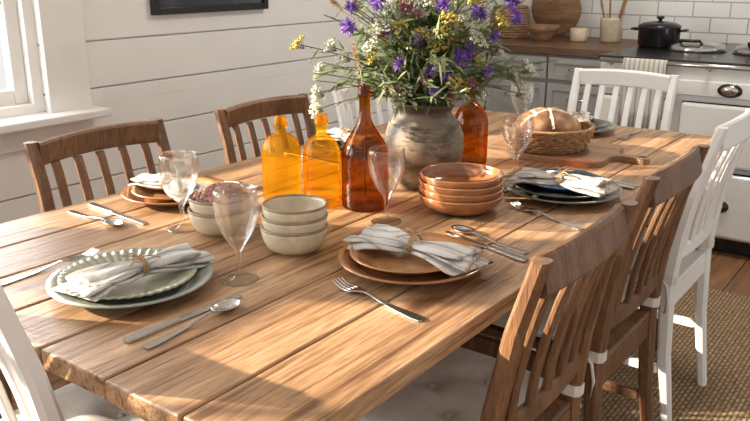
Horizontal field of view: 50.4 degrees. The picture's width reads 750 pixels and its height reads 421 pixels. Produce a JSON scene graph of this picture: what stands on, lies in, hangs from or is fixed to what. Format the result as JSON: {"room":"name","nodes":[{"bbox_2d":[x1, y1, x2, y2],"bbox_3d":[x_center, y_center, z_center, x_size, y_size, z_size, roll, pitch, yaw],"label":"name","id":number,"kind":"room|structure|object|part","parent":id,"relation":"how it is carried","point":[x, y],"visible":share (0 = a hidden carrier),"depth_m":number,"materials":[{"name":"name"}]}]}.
{"room":"dining room","nodes":[
{"label":"dining room","id":0,"kind":"room"},
{"bbox_2d":[0,0,490,223],"bbox_3d":[-1.254,-0.780,2.697,0.140,2.500,6.650,12,21,34],"label":"wall","id":1,"kind":"structure","parent":0,"point":[177,69],"depth_m":3.35,"materials":[{"name":"white wood"}]},
{"bbox_2d":[0,0,44,117],"bbox_3d":[-1.653,-0.859,2.104,0.120,1.402,1.460,12,21,34],"label":"window","id":2,"kind":"structure","parent":1,"relation":"in","point":[35,104],"depth_m":2.75,"materials":[{"name":"white paint"}]},
{"bbox_3d":[-1.645,-0.857,2.098,0.040,1.345,1.380,12,21,34],"label":"sash","id":3,"kind":"part","parent":2,"relation":"part of","materials":[{"name":"white wood"}]},
{"bbox_2d":[0,105,111,153],"bbox_3d":[-1.548,-0.127,2.299,0.140,0.112,1.780,12,21,34],"label":"sill","id":4,"kind":"structure","parent":1,"relation":"attached to","point":[16,131],"depth_m":2.77,"materials":[{"name":"white paint"}]},
{"bbox_2d":[34,0,91,112],"bbox_3d":[-1.581,-0.892,2.052,0.030,1.510,1.780,12,21,34],"label":"window frame","id":5,"kind":"structure","parent":1,"relation":"attached to","point":[60,23],"depth_m":2.82,"materials":[{"name":"white paint"}]},
{"bbox_2d":[150,0,268,14],"bbox_3d":[-0.677,-1.075,3.280,0.026,0.500,0.640,12,21,34],"label":"picture frame","id":6,"kind":"object","parent":1,"relation":"attached to","point":[157,7],"visible":1,"depth_m":3.29,"materials":[{"name":"black wood"}]},
{"bbox_2d":[159,0,261,6],"bbox_3d":[-0.684,-1.076,3.285,0.008,0.450,0.590,12,21,34],"label":"print","id":7,"kind":"object","parent":6,"relation":"attached to","point":[162,3],"depth_m":3.33},
{"bbox_2d":[11,248,749,410],"bbox_3d":[0.578,0.854,1.794,4.700,0.100,6.950,12,21,34],"label":"floor","id":8,"kind":"structure","parent":0,"point":[730,273],"depth_m":3.47,"materials":[{"name":"brown wood"}]},
{"bbox_2d":[454,33,637,115],"bbox_3d":[0.999,-0.580,4.817,1.130,0.880,0.781,12,21,34],"label":"base cabinet","id":9,"kind":"object","parent":8,"relation":"on","point":[552,87],"visible":0.22,"depth_m":4.38,"materials":[{"name":"grey paint"}]},
{"bbox_2d":[458,33,637,57],"bbox_3d":[1.005,-0.984,4.703,1.130,0.040,0.760,12,21,34],"label":"countertop","id":10,"kind":"structure","parent":9,"relation":"on","point":[559,45],"depth_m":4.39,"materials":[{"name":"brown wood"}]},
{"bbox_2d":[490,5,529,37],"bbox_3d":[0.831,-1.164,4.904,0.247,0.188,0.247,12,21,34],"label":"storage basket","id":11,"kind":"object","parent":10,"relation":"on","point":[521,31],"visible":0.56,"depth_m":4.82,"materials":[{"name":"wicker"}]},
{"bbox_2d":[526,24,560,40],"bbox_3d":[0.980,-1.038,4.659,0.200,0.090,0.200,12,21,34],"label":"wooden bowl","id":12,"kind":"object","parent":10,"relation":"on","point":[538,32],"visible":1,"depth_m":4.60,"materials":[{"name":"brown wood"}]},
{"bbox_2d":[532,0,581,34],"bbox_3d":[1.119,-1.304,4.918,0.326,0.436,0.063,12,21,34],"label":"serving board","id":13,"kind":"object","parent":10,"relation":"on","point":[565,13],"visible":0.77,"depth_m":4.94,"materials":[{"name":"brown wood"}]},
{"bbox_2d":[570,28,588,41],"bbox_3d":[1.181,-1.017,4.616,0.104,0.075,0.104,12,21,34],"label":"ceramic pot","id":14,"kind":"object","parent":10,"relation":"on","point":[576,34],"visible":1,"depth_m":4.58,"materials":[{"name":"beige ceramic"}]},
{"bbox_2d":[599,0,627,41],"bbox_3d":[1.361,-1.144,4.569,0.235,0.345,0.130,9,19,27],"label":"utensil crock","id":15,"kind":"object","parent":10,"relation":"on","point":[610,27],"visible":1,"depth_m":4.55,"materials":[{"name":"ceramic"}]},
{"bbox_2d":[478,280,749,420],"bbox_3d":[0.506,0.635,2.332,1.950,0.006,2.750,12,21,34],"label":"jute rug","id":16,"kind":"object","parent":8,"relation":"on","point":[725,396],"visible":0.02,"depth_m":2.64,"materials":[{"name":"beige wicker"}]},
{"bbox_2d":[0,283,144,420],"bbox_3d":[-0.507,0.431,1.443,0.440,0.902,0.535,12,21,34],"label":"dining chair","id":17,"kind":"object","parent":16,"relation":"on","point":[23,370],"visible":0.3,"depth_m":1.11,"materials":[{"name":"white paint"}]},
{"bbox_3d":[-0.506,0.434,1.444,0.418,0.895,0.511,12,21,34],"label":"frame","id":18,"kind":"part","parent":17,"relation":"part of","materials":[{"name":"white paint"}]},
{"bbox_2d":[0,383,144,420],"bbox_3d":[-0.470,0.389,1.482,0.372,0.054,0.390,12,21,34],"label":"seat cushion","id":19,"kind":"object","parent":17,"relation":"on","point":[76,403],"depth_m":1.48,"materials":[{"name":"beige fabric"}]},
{"bbox_2d":[23,118,175,384],"bbox_3d":[-0.566,0.229,2.168,0.524,0.867,0.460,12,21,34],"label":"dining chair","id":20,"kind":"object","parent":16,"relation":"on","point":[51,150],"visible":0.08,"depth_m":2.16,"materials":[{"name":"brown wood"}]},
{"bbox_3d":[-0.736,-0.059,2.210,0.103,0.342,0.376,12,21,34],"label":"rail","id":21,"kind":"part","parent":20,"relation":"part of","materials":[{"name":"brown wood"}]},
{"bbox_2d":[214,93,316,164],"bbox_3d":[-0.185,0.079,2.666,0.523,0.862,0.460,12,21,34],"label":"dining chair","id":22,"kind":"object","parent":16,"relation":"on","point":[233,116],"visible":0.06,"depth_m":2.67,"materials":[{"name":"brown wood"}]},
{"bbox_3d":[-0.355,-0.208,2.708,0.102,0.336,0.376,12,21,34],"label":"rail","id":23,"kind":"part","parent":22,"relation":"part of","materials":[{"name":"brown wood"}]},
{"bbox_2d":[0,107,723,420],"bbox_3d":[0.094,0.286,2.189,1.093,0.744,2.223,12,21,34],"label":"dining table","id":24,"kind":"object","parent":16,"relation":"on","point":[297,346],"visible":0.53,"depth_m":1.34,"materials":[{"name":"brown wood"}]},
{"bbox_3d":[-0.809,0.461,1.675,0.092,0.710,0.092,12,21,34],"label":"leg","id":25,"kind":"part","parent":24,"relation":"part of","materials":[{"name":"brown wood"}]},
{"bbox_2d":[0,248,99,285],"bbox_3d":[-0.611,0.105,1.486,0.029,0.011,0.213,12,21,34],"label":"fork","id":26,"kind":"object","parent":24,"relation":"on","point":[73,258],"depth_m":1.48,"materials":[{"name":"silver metal"}]},
{"bbox_2d":[68,210,123,225],"bbox_3d":[-0.626,0.016,1.781,0.202,0.011,0.039,13,21,36],"label":"spoon","id":27,"kind":"object","parent":24,"relation":"on","point":[108,221],"visible":1,"depth_m":1.76,"materials":[{"name":"silver metal"}]},
{"bbox_2d":[88,202,145,224],"bbox_3d":[-0.589,0.007,1.818,0.228,0.006,0.019,14,22,39],"label":"table knife","id":28,"kind":"object","parent":24,"relation":"on","point":[93,205],"visible":1,"depth_m":1.82,"materials":[{"name":"silver metal"}]},
{"bbox_2d":[45,247,213,308],"bbox_3d":[-0.428,0.123,1.405,0.284,0.024,0.284,12,21,34],"label":"dinner plate","id":29,"kind":"object","parent":24,"relation":"on","point":[203,274],"visible":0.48,"depth_m":1.34,"materials":[{"name":"ceramic"}]},
{"bbox_2d":[57,248,197,299],"bbox_3d":[-0.434,0.117,1.408,0.237,0.024,0.237,5,18,15],"label":"salad plate","id":30,"kind":"object","parent":29,"relation":"on","point":[148,285],"visible":0.57,"depth_m":1.40,"materials":[{"name":"green ceramic"}]},
{"bbox_2d":[51,242,215,301],"bbox_3d":[-0.414,0.094,1.397,0.107,0.046,0.274,15,22,40],"label":"linen napkin","id":31,"kind":"object","parent":30,"relation":"on","point":[99,280],"visible":1,"depth_m":1.37,"materials":[{"name":"fabric"}]},
{"bbox_2d":[121,176,223,207],"bbox_3d":[-0.487,-0.042,1.947,0.256,0.024,0.256,12,21,34],"label":"dinner plate","id":32,"kind":"object","parent":24,"relation":"on","point":[126,193],"visible":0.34,"depth_m":1.88,"materials":[{"name":"brown ceramic"}]},
{"bbox_2d":[131,176,216,202],"bbox_3d":[-0.487,-0.047,1.945,0.208,0.024,0.208,12,21,34],"label":"salad plate","id":33,"kind":"object","parent":32,"relation":"on","point":[154,195],"visible":0.44,"depth_m":1.94,"materials":[{"name":"orange ceramic"}]},
{"bbox_2d":[128,172,206,201],"bbox_3d":[-0.495,-0.071,1.926,0.212,0.046,0.102,14,22,39],"label":"linen napkin","id":34,"kind":"object","parent":33,"relation":"on","point":[179,189],"visible":0.97,"depth_m":1.91,"materials":[{"name":"fabric"}]},
{"bbox_2d":[158,150,198,233],"bbox_3d":[-0.414,-0.040,1.697,0.083,0.166,0.083,12,21,34],"label":"wine glass","id":35,"kind":"object","parent":24,"relation":"on","point":[170,150],"visible":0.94,"depth_m":1.70,"materials":[{"name":"clear glass"}]},
{"bbox_2d":[123,295,241,343],"bbox_3d":[-0.304,0.171,1.280,0.019,0.006,0.228,13,21,37],"label":"table knife","id":36,"kind":"object","parent":24,"relation":"on","point":[144,333],"visible":0.96,"depth_m":1.24,"materials":[{"name":"silver metal"}]},
{"bbox_2d":[143,297,241,349],"bbox_3d":[-0.284,0.176,1.256,0.039,0.011,0.202,11,20,33],"label":"spoon","id":37,"kind":"object","parent":24,"relation":"on","point":[227,304],"visible":1,"depth_m":1.27,"materials":[{"name":"silver metal"}]},
{"bbox_2d":[187,204,251,236],"bbox_3d":[-0.329,0.018,1.698,0.135,0.055,0.135,12,21,34],"label":"stoneware bowl","id":38,"kind":"object","parent":24,"relation":"on","point":[228,225],"visible":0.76,"depth_m":1.65,"materials":[{"name":"beige ceramic"}]},
{"bbox_2d":[188,182,250,215],"bbox_3d":[-0.328,-0.020,1.688,0.133,0.079,0.133,12,21,34],"label":"bowl","id":39,"kind":"object","parent":38,"relation":"on","point":[236,199],"visible":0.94,"depth_m":1.65,"materials":[{"name":"beige ceramic"}]},
{"bbox_2d":[204,176,261,188],"bbox_3d":[-0.378,-0.076,2.081,0.213,0.011,0.029,13,21,36],"label":"fork","id":40,"kind":"object","parent":24,"relation":"on","point":[245,185],"depth_m":2.05,"materials":[{"name":"silver metal"}]},
{"bbox_2d":[212,185,257,285],"bbox_3d":[-0.244,0.044,1.415,0.081,0.171,0.081,12,21,34],"label":"wine glass","id":41,"kind":"object","parent":24,"relation":"on","point":[250,185],"visible":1,"depth_m":1.42,"materials":[{"name":"clear glass"}]},
{"bbox_2d":[261,115,301,199],"bbox_3d":[-0.224,-0.124,1.907,0.094,0.205,0.094,12,21,34],"label":"bottle","id":42,"kind":"object","parent":24,"relation":"on","point":[277,115],"visible":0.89,"depth_m":1.90,"materials":[{"name":"orange glass"}]},
{"bbox_2d":[260,223,327,255],"bbox_3d":[-0.160,0.053,1.586,0.135,0.055,0.135,12,21,34],"label":"stoneware bowl","id":43,"kind":"object","parent":24,"relation":"on","point":[305,243],"visible":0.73,"depth_m":1.53,"materials":[{"name":"beige ceramic"}]},
{"bbox_2d":[261,212,327,233],"bbox_3d":[-0.159,0.032,1.581,0.133,0.055,0.133,12,21,34],"label":"stoneware bowl","id":44,"kind":"object","parent":43,"relation":"on","point":[311,226],"visible":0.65,"depth_m":1.52,"materials":[{"name":"beige ceramic"}]},
{"bbox_2d":[261,194,327,222],"bbox_3d":[-0.158,0.011,1.576,0.131,0.055,0.131,12,21,34],"label":"stoneware bowl","id":45,"kind":"object","parent":44,"relation":"on","point":[288,208],"visible":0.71,"depth_m":1.60,"materials":[{"name":"beige ceramic"}]},
{"bbox_2d":[284,151,339,164],"bbox_3d":[-0.184,-0.154,2.347,0.228,0.006,0.019,13,21,37],"label":"table knife","id":46,"kind":"object","parent":24,"relation":"on","point":[285,152],"visible":0.91,"depth_m":2.35,"materials":[{"name":"silver metal"}]},
{"bbox_2d":[303,114,341,207],"bbox_3d":[-0.125,-0.119,1.874,0.090,0.215,0.090,12,21,34],"label":"bottle","id":47,"kind":"object","parent":24,"relation":"on","point":[328,200],"visible":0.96,"depth_m":1.87,"materials":[{"name":"orange glass"}]},
{"bbox_2d":[304,137,384,155],"bbox_3d":[-0.088,-0.200,2.468,0.260,0.024,0.260,12,21,34],"label":"dinner plate","id":48,"kind":"object","parent":24,"relation":"on","point":[310,144],"visible":0.27,"depth_m":2.41,"materials":[{"name":"ceramic"}]},
{"bbox_2d":[313,138,344,150],"bbox_3d":[-0.088,-0.206,2.466,0.208,0.024,0.208,12,21,34],"label":"salad plate","id":49,"kind":"object","parent":48,"relation":"on","point":[328,145],"visible":0.35,"depth_m":2.47,"materials":[{"name":"ceramic"}]},
{"bbox_2d":[310,127,350,141],"bbox_3d":[-0.088,-0.233,2.458,0.224,0.046,0.108,14,22,39],"label":"linen napkin","id":50,"kind":"object","parent":49,"relation":"on","point":[338,134],"visible":0.58,"depth_m":2.47,"materials":[{"name":"fabric"}]},
{"bbox_2d":[341,85,388,211],"bbox_3d":[-0.023,-0.146,1.843,0.110,0.285,0.110,12,21,34],"label":"bottle","id":51,"kind":"object","parent":24,"relation":"on","point":[362,191],"visible":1,"depth_m":1.81,"materials":[{"name":"brown glass"}]},
{"bbox_2d":[350,41,362,85],"bbox_3d":[-0.039,-0.204,1.823,0.034,0.368,0.015,-4,17,-12],"label":"grass stem","id":52,"kind":"object","parent":51,"relation":"in","point":[354,53],"visible":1,"depth_m":1.78,"materials":[{"name":"beige plant"}]},
{"bbox_2d":[332,277,425,321],"bbox_3d":[0.005,0.149,1.344,0.029,0.011,0.213,-15,23,-41],"label":"fork","id":53,"kind":"object","parent":24,"relation":"on","point":[352,288],"depth_m":1.34,"materials":[{"name":"silver metal"}]},
{"bbox_2d":[337,231,486,284],"bbox_3d":[0.069,0.095,1.500,0.280,0.024,0.280,12,21,34],"label":"dinner plate","id":54,"kind":"object","parent":24,"relation":"on","point":[344,258],"visible":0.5,"depth_m":1.44,"materials":[{"name":"brown ceramic"}]},
{"bbox_2d":[349,232,462,275],"bbox_3d":[0.064,0.086,1.506,0.224,0.024,0.224,12,21,34],"label":"salad plate","id":55,"kind":"object","parent":54,"relation":"on","point":[388,262],"visible":0.56,"depth_m":1.50,"materials":[{"name":"orange ceramic"}]},
{"bbox_2d":[343,224,493,275],"bbox_3d":[0.071,0.061,1.493,0.291,0.046,0.109,12,21,34],"label":"linen napkin","id":56,"kind":"object","parent":55,"relation":"on","point":[460,258],"visible":1,"depth_m":1.47,"materials":[{"name":"fabric"}]},
{"bbox_3d":[0.069,0.095,1.500,0.280,0.024,0.280,12,21,34],"label":"plate","id":57,"kind":"part","parent":54,"relation":"part of","materials":[{"name":"ceramic"}]},
{"bbox_2d":[385,99,463,190],"bbox_3d":[0.124,-0.172,2.038,0.203,0.220,0.203,12,21,34],"label":"ceramic vase","id":58,"kind":"object","parent":24,"relation":"on","point":[436,137],"visible":0.83,"depth_m":1.96,"materials":[{"name":"grey ceramic"}]},
{"bbox_2d":[290,0,561,118],"bbox_3d":[0.103,-0.365,1.982,0.575,0.524,0.549,-12,21,-35],"label":"bouquet","id":59,"kind":"object","parent":58,"relation":"in","point":[425,66],"visible":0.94,"depth_m":1.89,"materials":[{"name":"green plant"}]},
{"bbox_2d":[418,189,503,216],"bbox_3d":[0.199,-0.023,1.855,0.199,0.043,0.199,12,21,34],"label":"terracotta bowl","id":60,"kind":"object","parent":24,"relation":"on","point":[452,209],"visible":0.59,"depth_m":1.78,"materials":[{"name":"orange ceramic"}]},
{"bbox_2d":[419,183,503,202],"bbox_3d":[0.200,-0.039,1.853,0.197,0.043,0.197,12,21,34],"label":"terracotta bowl","id":61,"kind":"object","parent":60,"relation":"on","point":[434,196],"visible":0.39,"depth_m":1.77,"materials":[{"name":"orange ceramic"}]},
{"bbox_2d":[419,176,503,195],"bbox_3d":[0.199,-0.053,1.846,0.195,0.043,0.195,12,21,34],"label":"terracotta bowl","id":62,"kind":"object","parent":61,"relation":"on","point":[444,191],"visible":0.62,"depth_m":1.76,"materials":[{"name":"orange ceramic"}]},
{"bbox_2d":[420,163,503,189],"bbox_3d":[0.200,-0.068,1.843,0.193,0.043,0.193,12,21,34],"label":"terracotta bowl","id":63,"kind":"object","parent":62,"relation":"on","point":[463,176],"visible":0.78,"depth_m":1.90,"materials":[{"name":"orange ceramic"}]},
{"bbox_2d":[455,84,487,164],"bbox_3d":[0.270,-0.244,2.250,0.098,0.235,0.098,12,21,34],"label":"bottle","id":64,"kind":"object","parent":24,"relation":"on","point":[473,118],"visible":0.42,"depth_m":2.22,"materials":[{"name":"orange glass"}]},
{"bbox_2d":[445,231,528,262],"bbox_3d":[0.220,0.070,1.610,0.019,0.006,0.228,-13,21,-36],"label":"table knife","id":65,"kind":"object","parent":24,"relation":"on","point":[517,257],"visible":0.95,"depth_m":1.58,"materials":[{"name":"silver metal"}]},
{"bbox_2d":[451,225,528,253],"bbox_3d":[0.233,0.058,1.641,0.039,0.011,0.202,-15,22,-40],"label":"spoon","id":66,"kind":"object","parent":24,"relation":"on","point":[462,229],"visible":1,"depth_m":1.66,"materials":[{"name":"silver metal"}]},
{"bbox_2d":[511,201,583,229],"bbox_3d":[0.387,0.011,1.795,0.029,0.011,0.213,-11,20,-32],"label":"fork","id":67,"kind":"object","parent":24,"relation":"on","point":[522,208],"depth_m":1.79,"materials":[{"name":"silver metal"}]},
{"bbox_2d":[505,181,623,205],"bbox_3d":[0.465,-0.048,1.968,0.284,0.024,0.284,12,21,34],"label":"dinner plate","id":68,"kind":"object","parent":24,"relation":"on","point":[512,188],"visible":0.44,"depth_m":1.90,"materials":[{"name":"grey ceramic"}]},
{"bbox_2d":[514,172,593,201],"bbox_3d":[0.461,-0.054,1.969,0.236,0.024,0.236,12,21,34],"label":"salad plate","id":69,"kind":"object","parent":68,"relation":"on","point":[536,191],"visible":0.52,"depth_m":1.93,"materials":[{"name":"ceramic"}]},
{"bbox_2d":[507,167,619,196],"bbox_3d":[0.455,-0.080,1.944,0.259,0.046,0.102,10,20,31],"label":"linen napkin","id":70,"kind":"object","parent":69,"relation":"on","point":[589,185],"visible":1,"depth_m":1.93,"materials":[{"name":"fabric"}]},
{"bbox_2d":[536,169,601,192],"bbox_3d":[0.475,-0.072,2.011,0.200,0.020,0.200,12,21,34],"label":"dessert plate","id":71,"kind":"object","parent":69,"relation":"on","point":[549,188],"visible":0.27,"depth_m":2.01,"materials":[{"name":"teal ceramic"}]},
{"bbox_3d":[0.465,-0.048,1.968,0.284,0.024,0.284,12,21,34],"label":"plate","id":72,"kind":"part","parent":68,"relation":"part of","materials":[{"name":"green ceramic"}]},
{"bbox_2d":[487,134,649,167],"bbox_3d":[0.575,-0.180,2.410,0.502,0.020,0.280,10,20,31],"label":"cutting board","id":73,"kind":"object","parent":24,"relation":"on","point":[596,154],"visible":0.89,"depth_m":2.31,"materials":[{"name":"brown wood"}]},
{"bbox_2d":[499,107,595,154],"bbox_3d":[0.519,-0.244,2.411,0.285,0.137,0.285,9,19,26],"label":"bread basket","id":74,"kind":"object","parent":73,"relation":"on","point":[556,131],"visible":0.98,"depth_m":2.33,"materials":[{"name":"wicker"}]},
{"bbox_2d":[593,119,616,134],"bbox_3d":[0.688,-0.288,2.754,0.280,0.024,0.280,12,21,34],"label":"dinner plate","id":75,"kind":"object","parent":24,"relation":"on","point":[611,126],"visible":0.18,"depth_m":2.72,"materials":[{"name":"grey ceramic"}]},
{"bbox_2d":[590,119,607,129],"bbox_3d":[0.688,-0.293,2.752,0.224,0.024,0.224,12,21,34],"label":"salad plate","id":76,"kind":"object","parent":75,"relation":"on","point":[598,123],"visible":0.16,"depth_m":2.76,"materials":[{"name":"ceramic"}]},
{"bbox_2d":[568,111,594,129],"bbox_3d":[0.699,-0.318,2.737,0.110,0.046,0.223,5,18,15],"label":"linen napkin","id":77,"kind":"object","parent":76,"relation":"on","point":[582,115],"visible":0.32,"depth_m":2.76,"materials":[{"name":"fabric"}]},
{"bbox_3d":[0.688,-0.288,2.754,0.280,0.024,0.280,12,21,34],"label":"plate","id":78,"kind":"part","parent":75,"relation":"part of","materials":[{"name":"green ceramic"}]},
{"bbox_2d":[580,170,639,186],"bbox_3d":[0.606,-0.086,2.115,0.202,0.011,0.039,15,22,40],"label":"spoon","id":79,"kind":"object","parent":24,"relation":"on","point":[631,184],"visible":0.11,"depth_m":2.07,"materials":[{"name":"silver metal"}]},
{"bbox_2d":[614,182,635,189],"bbox_3d":[0.581,-0.080,2.102,0.019,0.006,0.228,-16,23,-42],"label":"table knife","id":80,"kind":"object","parent":24,"relation":"on","point":[625,186],"visible":0.22,"depth_m":2.03,"materials":[{"name":"silver metal"}]},
{"bbox_2d":[616,130,642,139],"bbox_3d":[0.857,-0.258,2.677,0.029,0.011,0.213,12,21,34],"label":"fork","id":81,"kind":"object","parent":24,"relation":"on","point":[625,136],"depth_m":2.64,"materials":[{"name":"silver metal"}]},
{"bbox_3d":[0.998,0.144,2.713,0.092,0.710,0.092,12,21,34],"label":"leg","id":82,"kind":"part","parent":24,"relation":"part of","materials":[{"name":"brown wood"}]},
{"bbox_2d":[332,78,395,132],"bbox_3d":[0.152,-0.052,3.106,0.522,0.857,0.430,12,21,34],"label":"dining chair","id":83,"kind":"object","parent":16,"relation":"on","point":[340,95],"visible":0.02,"depth_m":3.03,"materials":[{"name":"white paint"}]},
{"bbox_3d":[-0.018,-0.340,3.148,0.100,0.332,0.346,12,21,34],"label":"rail","id":84,"kind":"part","parent":83,"relation":"part of","materials":[{"name":"white paint"}]},
{"bbox_2d":[357,200,637,420],"bbox_3d":[0.161,0.404,1.567,0.529,0.882,0.430,12,21,34],"label":"dining chair","id":85,"kind":"object","parent":16,"relation":"on","point":[465,385],"visible":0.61,"depth_m":1.40,"materials":[{"name":"brown wood"}]},
{"bbox_2d":[357,347,542,420],"bbox_3d":[0.113,0.356,1.589,0.390,0.054,0.362,12,21,34],"label":"seat cushion","id":86,"kind":"object","parent":85,"relation":"on","point":[455,388],"depth_m":1.52,"materials":[{"name":"beige fabric"}]},
{"bbox_3d":[0.121,0.394,1.595,0.430,0.018,0.336,12,21,34],"label":"seat","id":87,"kind":"part","parent":85,"relation":"part of","materials":[{"name":"brown wood"}]},
{"bbox_3d":[0.161,0.407,1.569,0.505,0.875,0.408,12,21,34],"label":"frame","id":88,"kind":"part","parent":85,"relation":"part of","materials":[{"name":"brown wood"}]},
{"bbox_3d":[0.331,0.189,1.371,0.107,0.356,0.346,12,21,34],"label":"rail","id":89,"kind":"part","parent":85,"relation":"part of","materials":[{"name":"brown wood"}]},
{"bbox_2d":[460,144,709,420],"bbox_3d":[0.466,0.271,1.986,0.532,0.892,0.430,12,21,34],"label":"dining chair","id":90,"kind":"object","parent":16,"relation":"on","point":[620,328],"visible":0.34,"depth_m":1.81,"materials":[{"name":"brown wood"}]},
{"bbox_2d":[492,281,625,339],"bbox_3d":[0.417,0.228,2.011,0.390,0.054,0.362,12,21,34],"label":"seat cushion","id":91,"kind":"object","parent":90,"relation":"on","point":[498,327],"depth_m":1.90,"materials":[{"name":"beige fabric"}]},
{"bbox_3d":[0.425,0.266,2.016,0.430,0.018,0.336,12,21,34],"label":"seat","id":92,"kind":"part","parent":90,"relation":"part of","materials":[{"name":"brown wood"}]},
{"bbox_3d":[0.636,0.056,1.791,0.110,0.366,0.346,12,21,34],"label":"rail","id":93,"kind":"part","parent":90,"relation":"part of","materials":[{"name":"brown wood"}]},
{"bbox_2d":[567,68,678,226],"bbox_3d":[0.860,-0.079,3.134,0.450,0.892,0.532,12,21,34],"label":"dining chair","id":94,"kind":"object","parent":16,"relation":"on","point":[658,82],"visible":0.12,"depth_m":3.19,"materials":[{"name":"white paint"}]},
{"bbox_3d":[0.985,-0.380,3.220,0.366,0.366,0.110,12,21,34],"label":"rail","id":95,"kind":"part","parent":94,"relation":"part of","materials":[{"name":"white paint"}]},
{"bbox_2d":[532,108,749,420],"bbox_3d":[0.786,0.135,2.406,0.536,0.907,0.430,12,21,34],"label":"dining chair","id":96,"kind":"object","parent":16,"relation":"on","point":[686,266],"visible":0.41,"depth_m":2.22,"materials":[{"name":"white paint"}]},
{"bbox_2d":[630,227,647,269],"bbox_3d":[0.735,0.098,2.434,0.390,0.054,0.362,12,21,34],"label":"seat cushion","id":97,"kind":"object","parent":96,"relation":"on","point":[646,228],"depth_m":2.34,"materials":[{"name":"beige fabric"}]},
{"bbox_3d":[0.743,0.137,2.440,0.430,0.018,0.336,12,21,34],"label":"seat","id":98,"kind":"part","parent":96,"relation":"part of","materials":[{"name":"white paint"}]},
{"bbox_3d":[0.956,-0.080,2.211,0.115,0.382,0.346,12,21,34],"label":"rail","id":99,"kind":"part","parent":96,"relation":"part of","materials":[{"name":"white paint"}]},
{"bbox_2d":[598,39,749,256],"bbox_3d":[1.785,-0.387,4.060,1.035,0.953,1.101,12,21,34],"label":"range cooker","id":100,"kind":"object","parent":8,"relation":"on","point":[713,89],"visible":0.41,"depth_m":3.64,"materials":[{"name":"white metal"}]},
{"bbox_2d":[617,57,667,129],"bbox_3d":[1.246,-0.542,3.721,0.201,0.328,0.042,12,21,34],"label":"tea towel","id":101,"kind":"object","parent":100,"relation":"hanging from","point":[637,64],"visible":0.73,"depth_m":3.71,"materials":[{"name":"white fabric"}]},
{"bbox_2d":[631,16,688,47],"bbox_3d":[1.502,-0.947,4.211,0.288,0.160,0.220,12,21,34],"label":"cooking pot","id":102,"kind":"object","parent":100,"relation":"on","point":[651,34],"visible":0.94,"depth_m":4.13,"materials":[{"name":"black metal"}]},
{"bbox_3d":[1.502,-0.921,4.219,0.288,0.106,0.220,12,21,34],"label":"pot","id":103,"kind":"part","parent":102,"relation":"part of","materials":[{"name":"black metal"}]},
{"bbox_3d":[1.502,-0.997,4.195,0.218,0.054,0.218,12,21,34],"label":"lid","id":104,"kind":"part","parent":102,"relation":"part of","materials":[{"name":"black metal"}]},
{"bbox_2d":[598,43,749,66],"bbox_3d":[1.803,-0.778,3.967,1.035,0.018,1.040,12,21,34],"label":"cooktop","id":105,"kind":"object","parent":100,"relation":"in","point":[728,55],"depth_m":3.83,"materials":[{"name":"black metal"}]},
{"bbox_2d":[488,0,749,43],"bbox_3d":[2.577,-1.186,4.028,4.680,2.500,0.120,12,21,34],"label":"wall","id":106,"kind":"structure","parent":0,"point":[721,21],"depth_m":4.59,"materials":[{"name":"white tile"}]}
]}

